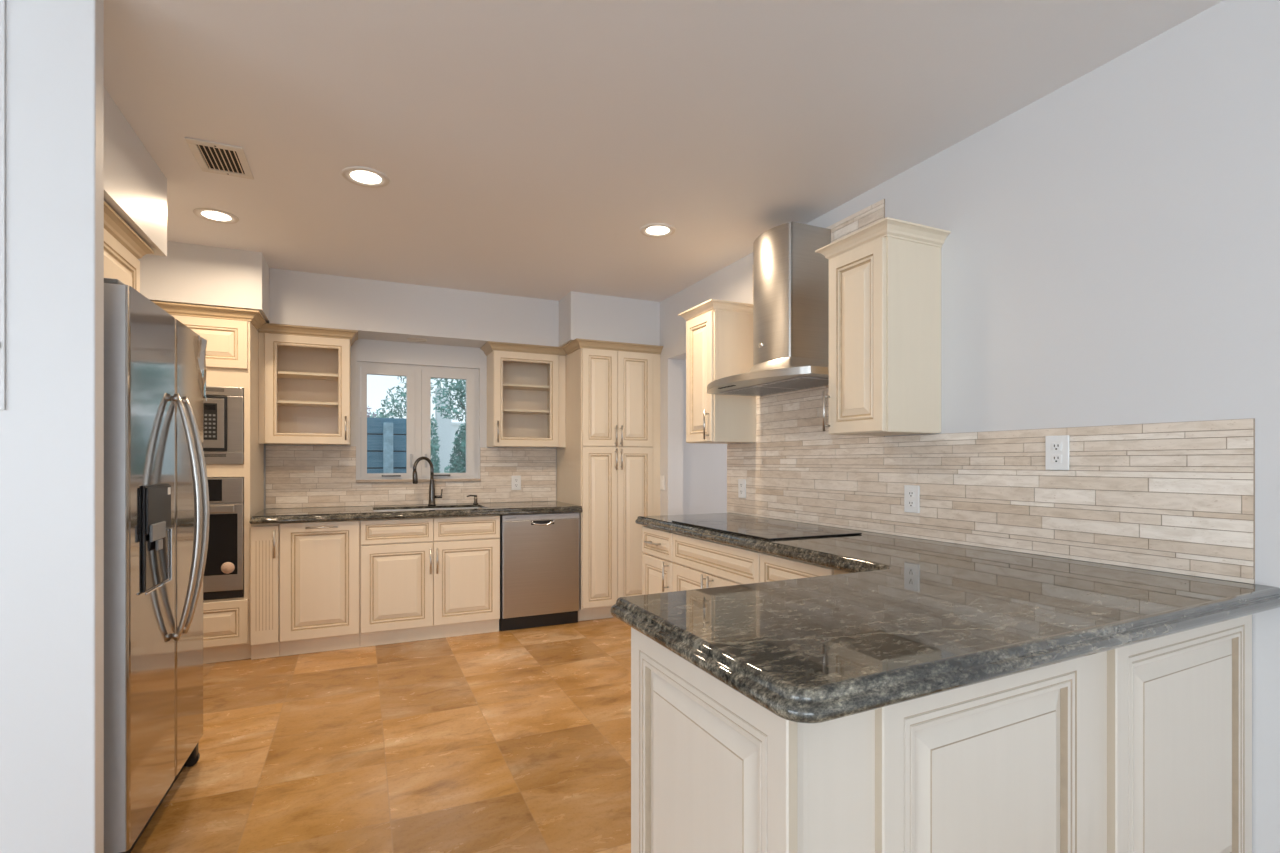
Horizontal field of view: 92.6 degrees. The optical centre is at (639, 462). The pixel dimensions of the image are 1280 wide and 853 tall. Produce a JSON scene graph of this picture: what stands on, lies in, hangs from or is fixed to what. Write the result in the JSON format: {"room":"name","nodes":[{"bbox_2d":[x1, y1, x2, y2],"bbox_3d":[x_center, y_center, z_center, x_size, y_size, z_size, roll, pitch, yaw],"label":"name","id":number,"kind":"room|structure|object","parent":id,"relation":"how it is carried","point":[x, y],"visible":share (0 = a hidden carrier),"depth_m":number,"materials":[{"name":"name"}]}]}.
{"room":"kitchen","nodes":[
{"label":"kitchen","id":0,"kind":"room"},
{"bbox_2d":[0,0,103,852],"bbox_3d":[-4.016,-0.037,0.540,5.545,2.574,0.065,0,0,-25],"label":"wall partition","id":1,"kind":"structure","parent":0,"point":[52,419],"depth_m":1.63,"materials":[{"name":"white paint"}]},
{"bbox_2d":[0,0,4,409],"bbox_3d":[-1.835,-0.673,1.496,0.420,1.074,0.012,0,0,-25],"label":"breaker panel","id":2,"kind":"object","parent":1,"relation":"attached to","point":[2,2],"visible":1,"depth_m":1.58,"materials":[{"name":"white paint"}]},
{"bbox_2d":[104,87,268,322],"bbox_3d":[-2.448,-1.143,2.932,0.888,0.362,2.970,0,0,-25],"label":"soffit","id":3,"kind":"structure","parent":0,"point":[192,274],"depth_m":3.63,"materials":[{"name":"white paint"}]},
{"bbox_2d":[104,201,153,292],"bbox_3d":[-2.193,-0.766,2.095,0.554,0.371,1.214,0,0,-25],"label":"upper cabinet","id":4,"kind":"object","parent":3,"relation":"attached to","point":[123,248],"visible":0.19,"depth_m":2.47,"materials":[{"name":"beige paint"}]},
{"bbox_2d":[130,617,630,852],"bbox_3d":[-1.970,1.300,1.903,10.400,0.100,5.500,0,0,-25],"label":"floor","id":5,"kind":"structure","parent":0,"point":[518,740],"depth_m":2.64,"materials":[{"name":"tile"}]},
{"bbox_2d":[104,278,209,852],"bbox_3d":[-1.962,0.352,2.065,0.814,1.794,0.853,0,0,-23],"label":"refrigerator","id":6,"kind":"object","parent":5,"relation":"on","point":[157,511],"visible":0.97,"depth_m":1.95,"materials":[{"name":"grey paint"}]},
{"bbox_2d":[152,301,265,663],"bbox_3d":[-2.904,0.147,3.970,0.822,2.203,0.654,0,0,-25],"label":"tall cabinet","id":7,"kind":"object","parent":5,"relation":"on","point":[231,335],"visible":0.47,"depth_m":3.83,"materials":[{"name":"beige paint"}]},
{"bbox_2d":[203,477,243,599],"bbox_3d":[-2.913,0.470,3.926,0.698,0.750,0.606,0,0,-25],"label":"wall oven","id":8,"kind":"object","parent":7,"relation":"in","point":[223,577],"visible":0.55,"depth_m":3.79,"materials":[{"name":"grey paint"}]},
{"bbox_2d":[203,386,243,463],"bbox_3d":[-2.897,-0.230,3.890,0.698,0.480,0.445,0,0,-25],"label":"microwave","id":9,"kind":"object","parent":7,"relation":"in","point":[223,413],"visible":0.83,"depth_m":3.80,"materials":[{"name":"silver metal"}]},
{"bbox_2d":[250,523,279,659],"bbox_3d":[-2.499,0.819,4.142,0.156,0.861,0.688,0,0,-25],"label":"base cabinet","id":10,"kind":"object","parent":5,"relation":"on","point":[264,538],"visible":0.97,"depth_m":3.87,"materials":[{"name":"beige paint"}]},
{"bbox_2d":[279,520,359,655],"bbox_3d":[-2.213,0.819,4.273,0.468,0.861,0.688,0,0,-25],"label":"base cabinet","id":11,"kind":"object","parent":5,"relation":"on","point":[319,562],"visible":0.98,"depth_m":4.00,"materials":[{"name":"beige paint"}]},
{"bbox_2d":[360,515,499,646],"bbox_3d":[-1.574,0.819,4.565,0.934,0.861,0.688,0,0,-25],"label":"base cabinet","id":12,"kind":"object","parent":5,"relation":"on","point":[438,577],"visible":0.99,"depth_m":4.28,"materials":[{"name":"beige paint"}]},
{"bbox_2d":[249,501,582,523],"bbox_3d":[-1.581,0.360,4.572,2.182,0.048,0.707,0,0,-25],"label":"countertop","id":13,"kind":"structure","parent":12,"relation":"on","point":[316,514],"depth_m":4.36,"materials":[{"name":"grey stone"}]},
{"bbox_2d":[373,507,479,511],"bbox_3d":[-1.553,0.469,4.535,0.778,0.229,0.428,0,0,-25],"label":"sink","id":14,"kind":"object","parent":13,"relation":"in","point":[459,507],"visible":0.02,"depth_m":4.73,"materials":[{"name":"metal"}]},
{"bbox_2d":[412,457,442,504],"bbox_3d":[-1.661,0.145,4.756,0.080,0.382,0.251,0,0,39],"label":"kitchen faucet","id":15,"kind":"object","parent":13,"relation":"on","point":[432,496],"visible":1,"depth_m":4.79,"materials":[{"name":"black metal"}]},
{"bbox_2d":[467,495,477,503],"bbox_3d":[-1.345,0.297,4.924,0.040,0.076,0.096,0,0,38],"label":"soap dispenser","id":16,"kind":"object","parent":13,"relation":"on","point":[475,496],"visible":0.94,"depth_m":4.93,"materials":[{"name":"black metal"}]},
{"bbox_2d":[499,512,578,630],"bbox_3d":[-0.859,0.818,4.872,0.604,0.860,0.615,0,0,-25],"label":"dishwasher","id":17,"kind":"object","parent":5,"relation":"on","point":[539,553],"visible":0.97,"depth_m":4.60,"materials":[{"name":"silver metal"}]},
{"bbox_2d":[556,338,662,620],"bbox_3d":[-0.293,0.150,5.154,0.744,2.198,0.713,0,0,-25],"label":"pantry cabinet","id":18,"kind":"object","parent":5,"relation":"on","point":[608,466],"visible":0.93,"depth_m":4.86,"materials":[{"name":"beige paint"}]},
{"bbox_2d":[642,526,674,594],"bbox_3d":[0.372,0.820,3.766,0.686,0.859,0.408,0,0,-25],"label":"base cabinet","id":19,"kind":"object","parent":5,"relation":"on","point":[657,562],"visible":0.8,"depth_m":3.63,"materials":[{"name":"beige paint"}]},
{"bbox_2d":[672,533,762,591],"bbox_3d":[0.630,0.820,3.202,0.686,0.859,0.826,0,0,-25],"label":"base cabinet","id":20,"kind":"object","parent":5,"relation":"on","point":[699,563],"visible":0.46,"depth_m":3.08,"materials":[{"name":"beige paint"}]},
{"bbox_2d":[760,553,850,582],"bbox_3d":[0.971,0.820,2.457,0.686,0.859,0.808,0,0,-25],"label":"base cabinet","id":21,"kind":"object","parent":5,"relation":"on","point":[772,567],"visible":0.11,"depth_m":2.52,"materials":[{"name":"beige paint"}]},
{"bbox_2d":[631,614,1251,852],"bbox_3d":[0.852,0.818,1.562,1.648,0.862,0.602,0,0,-25],"label":"base cabinet","id":22,"kind":"object","parent":5,"relation":"on","point":[1146,746],"visible":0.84,"depth_m":1.25,"materials":[{"name":"beige paint"}]},
{"bbox_2d":[611,513,1279,723],"bbox_3d":[0.406,0.360,2.495,1.684,0.048,2.800,0,0,-25],"label":"countertop","id":23,"kind":"structure","parent":22,"relation":"on","point":[912,618],"depth_m":1.36,"materials":[{"name":"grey stone"}]},
{"bbox_2d":[672,517,861,539],"bbox_3d":[0.608,0.332,3.165,0.530,0.007,0.910,0,0,-25],"label":"cooktop","id":24,"kind":"object","parent":23,"relation":"in","point":[766,529],"visible":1,"depth_m":3.05,"materials":[{"name":"black glass"}]},
{"bbox_2d":[257,330,555,508],"bbox_3d":[-1.897,-0.037,4.928,3.850,2.574,0.200,0,0,-25],"label":"wall","id":25,"kind":"structure","parent":0,"point":[362,350],"depth_m":4.87,"materials":[{"name":"white paint"}]},
{"bbox_2d":[258,323,357,444],"bbox_3d":[-2.375,-0.540,4.415,0.617,0.819,0.332,0,0,-25],"label":"upper cabinet","id":26,"kind":"object","parent":25,"relation":"attached to","point":[305,371],"visible":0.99,"depth_m":4.39,"materials":[{"name":"beige paint"}]},
{"bbox_2d":[277,371,337,380],"bbox_3d":[-2.396,-0.627,4.441,0.494,0.018,0.240,0,0,-25],"label":"shelf","id":27,"kind":"object","parent":26,"relation":"attached to","point":[281,375],"depth_m":4.40,"materials":[{"name":"beige paint"}]},
{"bbox_2d":[277,400,337,407],"bbox_3d":[-2.396,-0.423,4.441,0.494,0.018,0.240,0,0,-25],"label":"shelf","id":28,"kind":"object","parent":26,"relation":"attached to","point":[280,403],"depth_m":4.45,"materials":[{"name":"beige paint"}]},
{"bbox_2d":[266,445,555,508],"bbox_3d":[-1.724,0.105,4.891,2.178,0.459,0.010,0,0,-25],"label":"backsplash","id":29,"kind":"structure","parent":25,"relation":"attached to","point":[296,476],"depth_m":4.74,"materials":[{"name":"tile"}]},
{"bbox_2d":[511,476,520,489],"bbox_3d":[-1.049,0.172,5.188,0.080,0.122,0.010,0,0,-25],"label":"power outlet","id":30,"kind":"object","parent":29,"relation":"attached to","point":[515,480],"visible":1,"depth_m":5.18,"materials":[{"name":"white plastic"}]},
{"bbox_2d":[356,361,480,482],"bbox_3d":[-1.765,-0.312,4.916,0.934,0.935,0.130,0,0,-25],"label":"window","id":31,"kind":"structure","parent":25,"relation":"in","point":[418,377],"depth_m":4.91,"materials":[{"name":"wood"}]},
{"bbox_2d":[480,341,565,447],"bbox_3d":[-0.960,-0.539,5.063,0.649,0.821,0.332,0,0,-25],"label":"upper cabinet","id":32,"kind":"object","parent":25,"relation":"attached to","point":[526,383],"visible":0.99,"depth_m":5.05,"materials":[{"name":"beige paint"}]},
{"bbox_2d":[503,383,548,390],"bbox_3d":[-0.979,-0.625,5.089,0.497,0.018,0.240,0,0,-25],"label":"shelf","id":33,"kind":"object","parent":32,"relation":"attached to","point":[506,387],"depth_m":5.05,"materials":[{"name":"beige paint"}]},
{"bbox_2d":[503,409,548,414],"bbox_3d":[-0.979,-0.421,5.089,0.497,0.018,0.240,0,0,-25],"label":"shelf","id":34,"kind":"object","parent":32,"relation":"attached to","point":[505,411],"depth_m":5.04,"materials":[{"name":"beige paint"}]},
{"bbox_2d":[269,268,558,347],"bbox_3d":[-1.664,-1.137,4.743,2.044,0.374,0.330,0,0,-25],"label":"soffit","id":35,"kind":"structure","parent":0,"point":[379,310],"depth_m":4.55,"materials":[{"name":"white paint"}]},
{"bbox_2d":[407,338,426,341],"bbox_3d":[-1.725,-0.947,4.731,0.148,0.006,0.148,0,0,-25],"label":"recessed light","id":36,"kind":"object","parent":35,"relation":"in","point":[408,339],"visible":1,"depth_m":4.72,"materials":[{"name":"ceramic"}]},
{"bbox_2d":[559,291,659,354],"bbox_3d":[-0.320,-1.137,5.184,0.768,0.374,0.645,0,0,-25],"label":"wall","id":37,"kind":"structure","parent":0,"point":[581,315],"depth_m":4.89,"materials":[{"name":"white paint"}]},
{"bbox_2d":[104,0,1222,301],"bbox_3d":[-0.244,-1.384,-1.871,10.400,0.120,14.000,0,0,-25],"label":"ceiling","id":38,"kind":"structure","parent":0,"point":[525,148],"depth_m":2.31,"materials":[{"name":"white paint"}]},
{"bbox_2d":[193,208,238,223],"bbox_3d":[-2.272,-1.321,3.283,0.204,0.006,0.204,0,0,-25],"label":"recessed light","id":39,"kind":"object","parent":38,"relation":"in","point":[213,215],"visible":1,"depth_m":3.27,"materials":[{"name":"ceramic"}]},
{"bbox_2d":[185,137,253,179],"bbox_3d":[-1.823,-1.319,2.668,0.200,0.009,0.310,0,0,-25],"label":"ceiling vent","id":40,"kind":"object","parent":38,"relation":"in","point":[224,159],"visible":1,"depth_m":2.65,"materials":[{"name":"metal"}]},
{"bbox_2d":[341,166,389,187],"bbox_3d":[-1.271,-1.321,2.838,0.204,0.006,0.204,0,0,-25],"label":"recessed light","id":41,"kind":"object","parent":38,"relation":"in","point":[361,176],"visible":1,"depth_m":2.83,"materials":[{"name":"ceramic"}]},
{"bbox_2d":[640,223,675,237],"bbox_3d":[0.101,-1.321,3.488,0.204,0.006,0.204,0,0,-25],"label":"recessed light","id":42,"kind":"object","parent":38,"relation":"in","point":[657,230],"visible":1,"depth_m":3.48,"materials":[{"name":"metal"}]},
{"bbox_2d":[683,359,727,514],"bbox_3d":[1.474,-0.037,4.578,1.710,2.574,3.100,0,0,-25],"label":"wall","id":43,"kind":"structure","parent":0,"point":[704,465],"depth_m":5.77,"materials":[{"name":"white paint"}]},
{"bbox_2d":[660,0,1279,852],"bbox_3d":[2.782,-0.037,-0.503,0.140,2.574,13.970,0,0,-25],"label":"wall","id":44,"kind":"structure","parent":0,"point":[1110,255],"depth_m":1.97,"materials":[{"name":"white paint"}]},
{"bbox_2d":[660,476,664,489],"bbox_3d":[0.181,0.165,4.999,0.010,0.116,0.072,0,0,-25],"label":"light switch","id":45,"kind":"object","parent":44,"relation":"attached to","point":[662,478],"visible":1,"depth_m":4.98,"materials":[{"name":"white plastic"}]},
{"bbox_2d":[678,299,756,443],"bbox_3d":[0.495,-0.546,3.883,0.366,0.843,0.420,0,0,-25],"label":"upper cabinet","id":46,"kind":"object","parent":44,"relation":"attached to","point":[719,333],"visible":0.94,"depth_m":3.75,"materials":[{"name":"beige paint"}]},
{"bbox_2d":[707,221,830,396],"bbox_3d":[0.688,-0.809,3.245,0.523,0.822,0.914,0,0,-25],"label":"range hood","id":47,"kind":"object","parent":44,"relation":"attached to","point":[791,280],"visible":0.94,"depth_m":3.15,"materials":[{"name":"silver metal"}]},
{"bbox_2d":[815,217,950,435],"bbox_3d":[1.046,-0.546,2.677,0.366,0.843,0.422,0,0,-25],"label":"upper cabinet","id":48,"kind":"object","parent":44,"relation":"attached to","point":[885,275],"visible":1,"depth_m":2.55,"materials":[{"name":"beige paint"}]},
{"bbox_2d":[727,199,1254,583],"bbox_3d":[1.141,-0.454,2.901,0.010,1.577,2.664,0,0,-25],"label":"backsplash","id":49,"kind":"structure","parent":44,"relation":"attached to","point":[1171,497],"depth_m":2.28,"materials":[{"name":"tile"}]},
{"bbox_2d":[738,479,745,497],"bbox_3d":[0.655,0.167,3.938,0.010,0.122,0.080,0,0,-25],"label":"power outlet","id":50,"kind":"object","parent":49,"relation":"attached to","point":[741,482],"visible":1,"depth_m":3.93,"materials":[{"name":"white plastic"}]},
{"bbox_2d":[904,485,919,512],"bbox_3d":[1.210,0.162,2.725,0.010,0.122,0.080,0,0,-25],"label":"power outlet","id":51,"kind":"object","parent":49,"relation":"attached to","point":[911,492],"visible":1,"depth_m":2.72,"materials":[{"name":"white plastic"}]},
{"bbox_2d":[908,500,913,506],"bbox_3d":[1.207,0.183,2.724,0.002,0.029,0.033,0,0,-25],"label":"receptacle","id":52,"kind":"object","parent":51,"relation":"attached to","point":[910,502],"depth_m":2.72,"materials":[{"name":"white plastic"}]},
{"bbox_2d":[908,491,913,496],"bbox_3d":[1.207,0.141,2.724,0.002,0.029,0.033,0,0,-25],"label":"receptacle","id":53,"kind":"object","parent":51,"relation":"attached to","point":[910,493],"depth_m":2.72,"materials":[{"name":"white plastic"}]},
{"bbox_2d":[1045,435,1068,469],"bbox_3d":[1.470,-0.034,2.157,0.010,0.122,0.080,0,0,-25],"label":"power outlet","id":54,"kind":"object","parent":49,"relation":"attached to","point":[1056,447],"visible":1,"depth_m":2.15,"materials":[{"name":"white plastic"}]},
{"bbox_2d":[1052,455,1060,462],"bbox_3d":[1.467,-0.013,2.156,0.002,0.029,0.033,0,0,-25],"label":"receptacle","id":55,"kind":"object","parent":54,"relation":"attached to","point":[1055,458],"depth_m":2.15,"materials":[{"name":"white plastic"}]},
{"bbox_2d":[1052,443,1060,450],"bbox_3d":[1.467,-0.056,2.156,0.002,0.029,0.033,0,0,-25],"label":"receptacle","id":56,"kind":"object","parent":54,"relation":"attached to","point":[1055,446],"depth_m":2.15,"materials":[{"name":"white plastic"}]},
{"label":"outside","id":57,"kind":"structure","parent":0,"visible":0},
{"bbox_3d":[-6.455,1.400,16.511,26.000,0.100,24.600,0,0,-25],"label":"ground","id":58,"kind":"structure","parent":57,"visible":0},
{"bbox_2d":[367,406,376,417],"bbox_3d":[-4.281,0.192,9.250,0.578,2.320,0.607,0,0,-4],"label":"tree","id":59,"kind":"object","parent":58,"relation":"on","point":[368,416],"visible":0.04,"depth_m":9.29,"materials":[{"name":"green plant"}]},
{"bbox_2d":[367,417,405,472],"bbox_3d":[-4.230,0.405,6.866,3.220,1.890,0.126,0,0,-25],"label":"fence","id":60,"kind":"object","parent":58,"relation":"on","point":[386,437],"visible":0.03,"depth_m":7.38,"materials":[{"name":"blue wood"}]},
{"bbox_2d":[370,376,449,417],"bbox_3d":[-4.246,-0.314,11.302,1.541,3.333,0.726,0,0,-25],"label":"tree","id":61,"kind":"object","parent":58,"relation":"on","point":[403,394],"visible":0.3,"depth_m":11.14,"materials":[{"name":"green plant"}]},
{"bbox_2d":[431,414,439,472],"bbox_3d":[-2.803,0.341,8.285,0.227,2.018,0.442,0,0,-25],"label":"bush","id":62,"kind":"object","parent":58,"relation":"on","point":[434,447],"visible":0.24,"depth_m":8.23,"materials":[{"name":"green plant"}]},
{"bbox_2d":[435,388,450,472],"bbox_3d":[-3.620,0.000,11.265,0.250,2.700,0.300,0,0,-25],"label":"pillar","id":63,"kind":"structure","parent":58,"relation":"on","point":[444,429],"depth_m":11.13,"materials":[{"name":"white paint"}]},
{"bbox_2d":[431,422,465,467],"bbox_3d":[-2.854,0.170,16.454,9.500,2.360,0.400,0,0,-25],"label":"wall","id":64,"kind":"structure","parent":58,"relation":"on","point":[454,425],"depth_m":15.44,"materials":[{"name":"white paint"}]},
{"bbox_2d":[432,379,465,422],"bbox_3d":[-2.319,-0.133,8.841,1.313,2.970,0.829,0,0,-25],"label":"tree","id":65,"kind":"object","parent":58,"relation":"on","point":[457,388],"visible":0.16,"depth_m":8.65,"materials":[{"name":"green plant"}]},
{"bbox_2d":[449,423,465,472],"bbox_3d":[-2.228,0.418,7.780,0.445,1.864,0.554,0,0,-25],"label":"bush","id":66,"kind":"object","parent":58,"relation":"on","point":[458,464],"visible":0.23,"depth_m":7.66,"materials":[{"name":"green plant"}]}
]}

